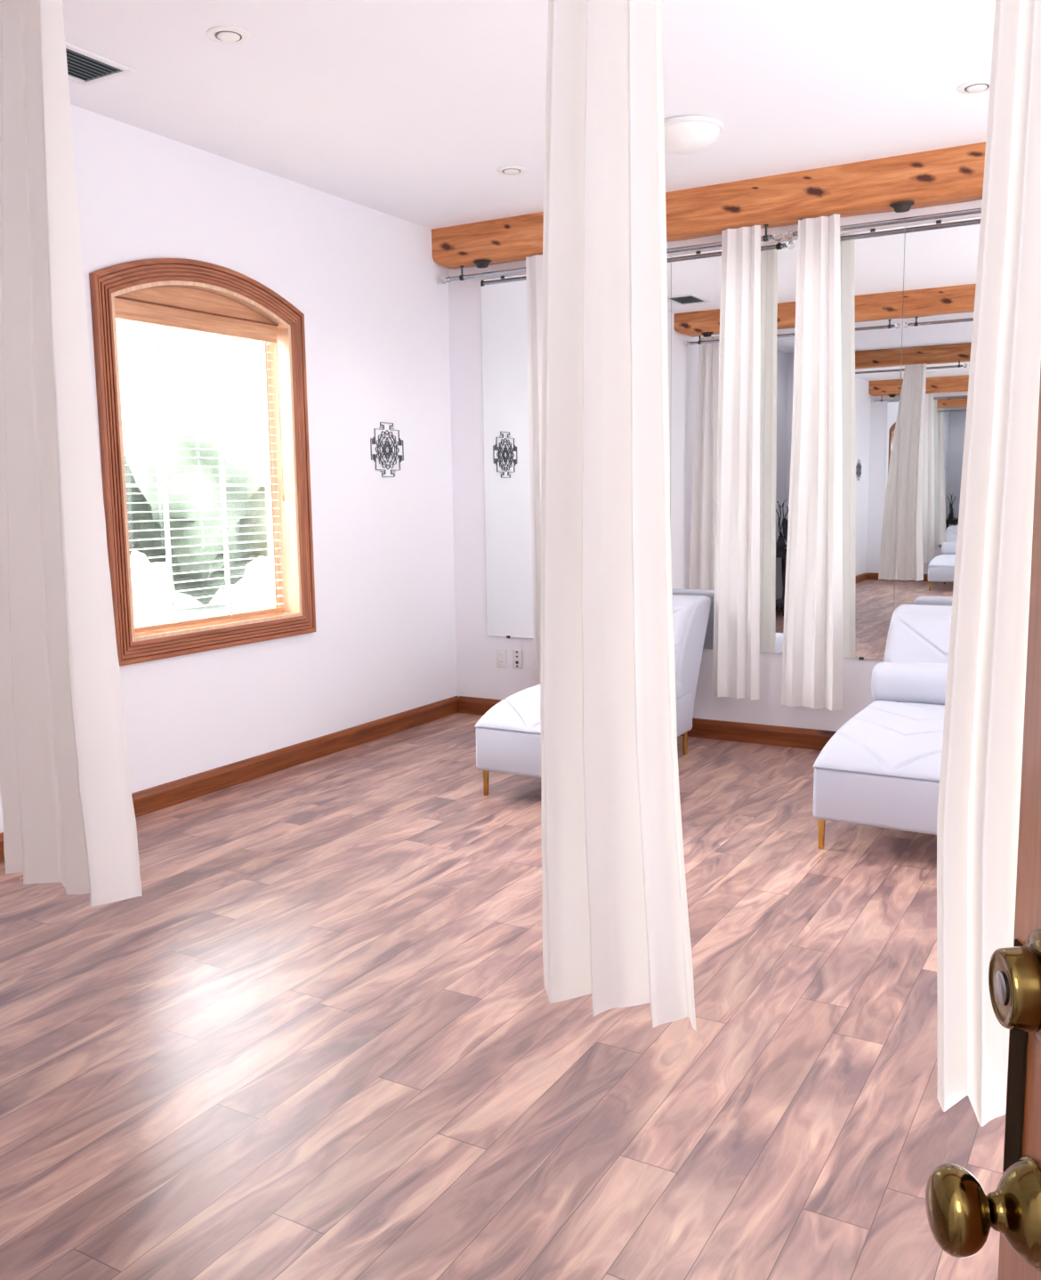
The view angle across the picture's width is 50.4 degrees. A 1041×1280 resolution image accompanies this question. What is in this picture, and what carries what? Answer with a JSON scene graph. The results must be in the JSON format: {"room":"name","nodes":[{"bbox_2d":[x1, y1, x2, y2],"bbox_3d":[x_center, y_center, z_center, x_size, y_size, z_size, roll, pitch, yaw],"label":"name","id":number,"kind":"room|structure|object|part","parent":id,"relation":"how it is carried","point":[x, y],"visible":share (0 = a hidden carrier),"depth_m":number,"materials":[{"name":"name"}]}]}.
{"room":"spa treatment room","nodes":[
{"label":"spa treatment room","id":0,"kind":"room"},
{"bbox_2d":[0,104,457,833],"bbox_3d":[-2.379,-0.568,4.055,0.190,3.120,7.420,4,9,30],"label":"wall","id":1,"kind":"structure","parent":0,"point":[368,287],"depth_m":6.11,"materials":[{"name":"paint"}]},
{"bbox_2d":[89,258,316,666],"bbox_3d":[-1.558,-0.883,5.421,0.211,1.846,1.346,4,9,30],"label":"window","id":2,"kind":"structure","parent":1,"relation":"in","point":[181,282],"depth_m":5.45,"materials":[{"name":"brown wood"}]},
{"bbox_2d":[114,295,284,631],"bbox_3d":[-1.544,-0.835,5.406,0.075,1.496,1.079,4,9,30],"label":"window blind","id":3,"kind":"object","parent":2,"relation":"attached to","point":[125,308],"visible":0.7,"depth_m":5.36,"materials":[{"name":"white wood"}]},
{"bbox_3d":[-1.552,-0.104,5.508,0.040,0.020,1.055,4,9,30],"label":"rail","id":4,"kind":"part","parent":3,"relation":"part of","materials":[{"name":"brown wood"}]},
{"bbox_3d":[-1.266,-1.148,5.822,0.012,0.830,0.011,4,9,30],"label":"pull cord","id":5,"kind":"part","parent":3,"relation":"part of","materials":[{"name":"white fabric"}]},
{"bbox_3d":[-1.613,-0.887,5.452,0.045,1.612,1.112,4,9,30],"label":"sash","id":6,"kind":"part","parent":2,"relation":"part of","materials":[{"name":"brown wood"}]},
{"bbox_2d":[0,696,458,861],"bbox_3d":[-2.267,0.879,4.195,0.020,0.112,7.420,4,9,30],"label":"baseboard","id":7,"kind":"structure","parent":1,"relation":"attached to","point":[149,800],"depth_m":5.87,"materials":[{"name":"brown wood"}]},
{"bbox_2d":[370,421,404,477],"bbox_3d":[-0.791,-1.130,6.566,0.006,0.317,0.317,4,9,30],"label":"wall ornament","id":8,"kind":"object","parent":1,"relation":"attached to","point":[373,441],"visible":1,"depth_m":6.56,"materials":[{"name":"metal"}]},
{"bbox_2d":[0,712,1005,1279],"bbox_3d":[0.489,1.104,2.633,6.700,0.001,10.081,4,9,30],"label":"floor","id":9,"kind":"structure","parent":0,"point":[322,1038],"depth_m":2.85,"materials":[{"name":"laminate"}]},
{"bbox_2d":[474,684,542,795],"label":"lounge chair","id":10,"kind":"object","parent":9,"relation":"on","point":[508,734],"depth_m":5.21,"materials":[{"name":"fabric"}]},
{"bbox_3d":[-0.167,0.684,5.341,0.029,0.136,0.029,4,9,30],"label":"leg","id":11,"kind":"part","parent":10,"relation":"part of","materials":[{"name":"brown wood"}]},
{"bbox_3d":[0.325,0.299,5.604,0.602,0.122,1.140,4,9,30],"label":"seat","id":12,"kind":"part","parent":10,"relation":"part of","materials":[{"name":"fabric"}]},
{"bbox_2d":[672,594,711,754],"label":"lounge chair","id":13,"kind":"object","parent":9,"relation":"on","point":[691,613],"depth_m":6.05,"materials":[{"name":"fabric"}]},
{"bbox_2d":[672,603,694,679],"bbox_3d":[0.642,-0.003,6.126,0.565,0.386,0.288,4,9,30],"label":"cushion","id":14,"kind":"object","parent":13,"relation":"on","point":[684,613],"depth_m":6.01,"materials":[{"name":"fabric"}]},
{"bbox_3d":[0.909,0.548,6.102,0.029,0.172,0.029,4,9,30],"label":"leg","id":15,"kind":"part","parent":13,"relation":"part of","materials":[{"name":"brown wood"}]},
{"bbox_3d":[0.716,0.099,6.265,0.581,0.688,0.519,4,9,30],"label":"backrest","id":16,"kind":"part","parent":13,"relation":"part of","materials":[{"name":"fabric"}]},
{"bbox_2d":[812,604,952,849],"bbox_3d":[1.828,0.345,4.940,0.611,0.856,1.622,4,9,30],"label":"lounge chair","id":17,"kind":"object","parent":9,"relation":"on","point":[881,768],"visible":0.62,"depth_m":4.43,"materials":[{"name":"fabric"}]},
{"bbox_3d":[1.219,0.779,4.478,0.029,0.136,0.029,4,9,30],"label":"leg","id":18,"kind":"part","parent":17,"relation":"part of","materials":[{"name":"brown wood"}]},
{"bbox_3d":[1.711,0.395,4.741,0.602,0.122,1.140,4,9,30],"label":"seat","id":19,"kind":"part","parent":17,"relation":"part of","materials":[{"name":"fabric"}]},
{"bbox_3d":[2.102,0.195,5.402,0.581,0.688,0.519,4,9,30],"label":"backrest","id":20,"kind":"part","parent":17,"relation":"part of","materials":[{"name":"fabric"}]},
{"bbox_2d":[884,614,951,664],"bbox_3d":[2.029,0.092,5.263,0.565,0.386,0.288,4,9,30],"label":"cushion","id":21,"kind":"object","parent":17,"relation":"on","point":[911,637],"depth_m":5.32,"materials":[{"name":"fabric"}]},
{"bbox_2d":[62,0,996,229],"bbox_3d":[0.414,-1.988,2.228,6.710,0.100,7.820,4,9,30],"label":"ceiling","id":22,"kind":"structure","parent":0,"point":[409,110],"depth_m":4.44,"materials":[{"name":"paint"}]},
{"bbox_2d":[65,41,135,86],"bbox_3d":[-1.696,-2.153,4.107,0.280,0.010,0.417,4,9,30],"label":"ceiling vent","id":23,"kind":"object","parent":22,"relation":"in","point":[85,68],"visible":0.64,"depth_m":4.18,"materials":[{"name":"white plastic"}]},
{"bbox_2d":[206,25,250,44],"bbox_3d":[-1.034,-2.136,3.913,0.150,0.015,0.150,4,9,30],"label":"recessed light","id":24,"kind":"object","parent":22,"relation":"in","point":[229,35],"visible":1,"depth_m":3.89,"materials":[{"name":"plastic"}]},
{"bbox_2d":[496,165,526,175],"bbox_3d":[-0.045,-2.376,5.604,0.150,0.015,0.150,4,9,30],"label":"recessed light","id":25,"kind":"object","parent":22,"relation":"in","point":[508,170],"visible":1,"depth_m":5.58,"materials":[{"name":"plastic"}]},
{"bbox_2d":[664,114,723,153],"bbox_3d":[0.745,-2.258,4.981,0.330,0.106,0.330,4,9,30],"label":"dome light","id":26,"kind":"object","parent":22,"relation":"attached to","point":[687,133],"visible":0.81,"depth_m":4.87,"materials":[{"name":"white glass"}]},
{"bbox_2d":[431,141,986,269],"bbox_3d":[2.226,-2.266,5.359,6.310,0.230,0.181,4,9,30],"label":"beam","id":27,"kind":"structure","parent":22,"relation":"attached to","point":[953,174],"depth_m":5.75,"materials":[{"name":"brown wood"}]},
{"bbox_2d":[473,259,491,267],"bbox_3d":[-0.232,-2.282,6.718,0.123,0.039,0.087,4,9,30],"label":"light fixture","id":28,"kind":"object","parent":27,"relation":"attached to","point":[480,263],"visible":1,"depth_m":6.69,"materials":[{"name":"metal"}]},
{"bbox_2d":[440,224,782,283],"bbox_3d":[0.441,-2.209,6.360,2.164,0.093,0.046,4,9,30],"label":"curtain rod","id":29,"kind":"object","parent":27,"relation":"attached to","point":[778,236],"visible":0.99,"depth_m":6.14,"materials":[{"name":"silver metal"}]},
{"bbox_2d":[526,254,542,680],"bbox_3d":[0.218,-1.000,6.622,0.382,2.542,0.049,4,9,33],"label":"curtain","id":30,"kind":"object","parent":29,"relation":"hanging from","point":[534,264],"visible":0.29,"depth_m":6.66,"materials":[{"name":"fabric"}]},
{"bbox_2d":[712,225,761,699],"bbox_3d":[1.188,-0.936,6.060,0.280,2.547,0.051,4,9,31],"label":"curtain","id":31,"kind":"object","parent":29,"relation":"hanging from","point":[736,648],"visible":1,"depth_m":6.06,"materials":[{"name":"fabric"}]},
{"bbox_2d":[785,207,981,239],"bbox_3d":[2.397,-2.087,5.239,2.319,0.093,0.046,4,9,30],"label":"curtain rod","id":32,"kind":"object","parent":27,"relation":"attached to","point":[789,235],"visible":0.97,"depth_m":5.51,"materials":[{"name":"silver metal"}]},
{"bbox_2d":[781,213,843,711],"bbox_3d":[1.564,-0.903,5.850,0.338,2.567,0.069,4,9,30],"label":"curtain","id":33,"kind":"object","parent":32,"relation":"hanging from","point":[813,668],"visible":1,"depth_m":5.86,"materials":[{"name":"fabric"}]},
{"bbox_2d":[890,201,915,212],"bbox_3d":[1.899,-2.149,5.497,0.123,0.039,0.087,4,9,30],"label":"light fixture","id":34,"kind":"object","parent":27,"relation":"attached to","point":[903,206],"visible":1,"depth_m":5.47,"materials":[{"name":"metal"}]},
{"bbox_2d":[957,79,990,94],"bbox_3d":[1.868,-2.259,4.524,0.150,0.015,0.150,4,9,30],"label":"recessed light","id":35,"kind":"object","parent":22,"relation":"in","point":[977,86],"visible":0.92,"depth_m":4.51,"materials":[{"name":"plastic"}]},
{"bbox_3d":[0.297,-1.815,2.043,6.310,0.192,0.312,4,9,30],"label":"beam","id":36,"kind":"structure","parent":22,"relation":"attached to","visible":0},
{"bbox_3d":[-1.618,-1.787,3.055,1.964,0.081,0.046,4,9,30],"label":"curtain rod","id":37,"kind":"object","parent":36,"relation":"hanging from","visible":0},
{"bbox_2d":[0,0,142,907],"bbox_3d":[-1.342,-0.540,3.026,0.516,2.537,0.131,4,9,30],"label":"curtain","id":38,"kind":"object","parent":37,"relation":"hanging from","point":[68,816],"visible":1,"depth_m":3.01,"materials":[{"name":"fabric"}]},
{"bbox_3d":[0.351,-1.664,1.926,2.529,0.081,0.046,4,9,30],"label":"curtain rod","id":39,"kind":"object","parent":36,"relation":"hanging from","visible":0},
{"bbox_2d":[540,0,696,1030],"bbox_3d":[0.184,-0.466,2.156,0.370,2.497,0.127,4,9,30],"label":"curtain","id":40,"kind":"object","parent":39,"relation":"hanging from","point":[616,927],"visible":1,"depth_m":2.19,"materials":[{"name":"fabric"}]},
{"bbox_2d":[937,0,1040,1126],"bbox_3d":[0.825,-0.410,1.784,0.242,2.527,0.106,4,9,30],"label":"curtain","id":41,"kind":"object","parent":39,"relation":"hanging from","point":[981,779],"visible":0.86,"depth_m":1.85,"materials":[{"name":"fabric"}]},
{"bbox_2d":[447,199,982,731],"bbox_3d":[2.326,-0.854,5.688,6.710,3.120,0.150,4,9,30],"label":"wall","id":42,"kind":"structure","parent":0,"point":[478,675],"depth_m":7.03,"materials":[{"name":"paint"}]},
{"bbox_2d":[496,648,506,667],"bbox_3d":[-0.123,0.116,7.158,0.074,0.120,0.009,4,9,30],"label":"wall outlet","id":43,"kind":"object","parent":42,"relation":"attached to","point":[501,653],"visible":1,"depth_m":7.15,"materials":[{"name":"white plastic"}]},
{"bbox_2d":[512,649,522,668],"bbox_3d":[-0.021,0.123,7.099,0.074,0.120,0.010,4,9,30],"label":"wall outlet","id":44,"kind":"object","parent":42,"relation":"attached to","point":[517,654],"visible":1,"depth_m":7.09,"materials":[{"name":"white plastic"}]},
{"bbox_2d":[480,256,672,638],"bbox_3d":[0.319,-1.102,6.725,1.273,2.251,0.013,4,9,30],"label":"mirror panel","id":45,"kind":"object","parent":42,"relation":"attached to","point":[504,299],"visible":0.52,"depth_m":6.95,"materials":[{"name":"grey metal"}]},
{"bbox_2d":[458,696,836,750],"bbox_3d":[2.313,0.599,5.803,6.290,0.112,0.020,4,9,30],"label":"baseboard","id":46,"kind":"structure","parent":42,"relation":"attached to","point":[785,736],"depth_m":6.38,"materials":[{"name":"brown wood"}]},
{"bbox_2d":[671,226,906,660],"bbox_3d":[1.423,-1.033,6.092,1.273,2.251,0.013,4,9,30],"label":"mirror panel","id":47,"kind":"object","parent":42,"relation":"attached to","point":[872,261],"visible":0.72,"depth_m":6.01,"materials":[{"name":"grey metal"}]},
{"bbox_2d":[894,216,980,610],"bbox_3d":[2.528,-0.965,5.459,1.273,2.251,0.013,4,9,30],"label":"mirror panel","id":48,"kind":"object","parent":42,"relation":"attached to","point":[942,257],"visible":0.5,"depth_m":5.66,"materials":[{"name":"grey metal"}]},
{"bbox_3d":[0.783,0.094,-1.241,2.000,3.120,1.330,4,9,30],"label":"wall","id":49,"kind":"structure","parent":0,"visible":0},
{"bbox_2d":[925,366,1040,1279],"bbox_3d":[0.257,0.370,0.297,0.103,2.060,0.800,0,8,5],"label":"door","id":50,"kind":"structure","parent":49,"relation":"in","point":[961,1216],"depth_m":0.63,"materials":[{"name":"brown wood"}]},
{"bbox_3d":[0.252,0.328,0.636,0.033,0.048,0.048,0,8,8],"label":"knob","id":51,"kind":"part","parent":50,"relation":"part of","materials":[{"name":"gold metal"}]},
{"bbox_3d":[0.298,0.256,0.663,0.002,0.150,0.024,0,8,5],"label":"lock plate","id":52,"kind":"part","parent":50,"relation":"part of","materials":[{"name":"gold metal"}]},
{"label":"outside","id":53,"kind":"structure","parent":0,"visible":0},
{"bbox_2d":[129,550,270,623],"bbox_3d":[-18.047,0.475,13.485,35.390,0.100,55.000,4,9,30],"label":"lawn","id":54,"kind":"structure","parent":53,"point":[141,563],"depth_m":22.40,"materials":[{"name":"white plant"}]},
{"bbox_2d":[129,541,144,555],"bbox_3d":[-9.379,-4.968,23.662,3.248,7.748,3.786,4,9,30],"label":"shrub","id":55,"kind":"object","parent":54,"relation":"on","point":[133,545],"visible":0.02,"depth_m":23.75,"materials":[{"name":"green plant"}]},
{"bbox_2d":[115,318,268,604],"bbox_3d":[-5.509,-3.959,19.007,3.118,6.871,3.682,4,9,30],"label":"shrub","id":56,"kind":"object","parent":54,"relation":"on","point":[120,326],"visible":0.41,"depth_m":17.81,"materials":[{"name":"green plant"}]}
]}

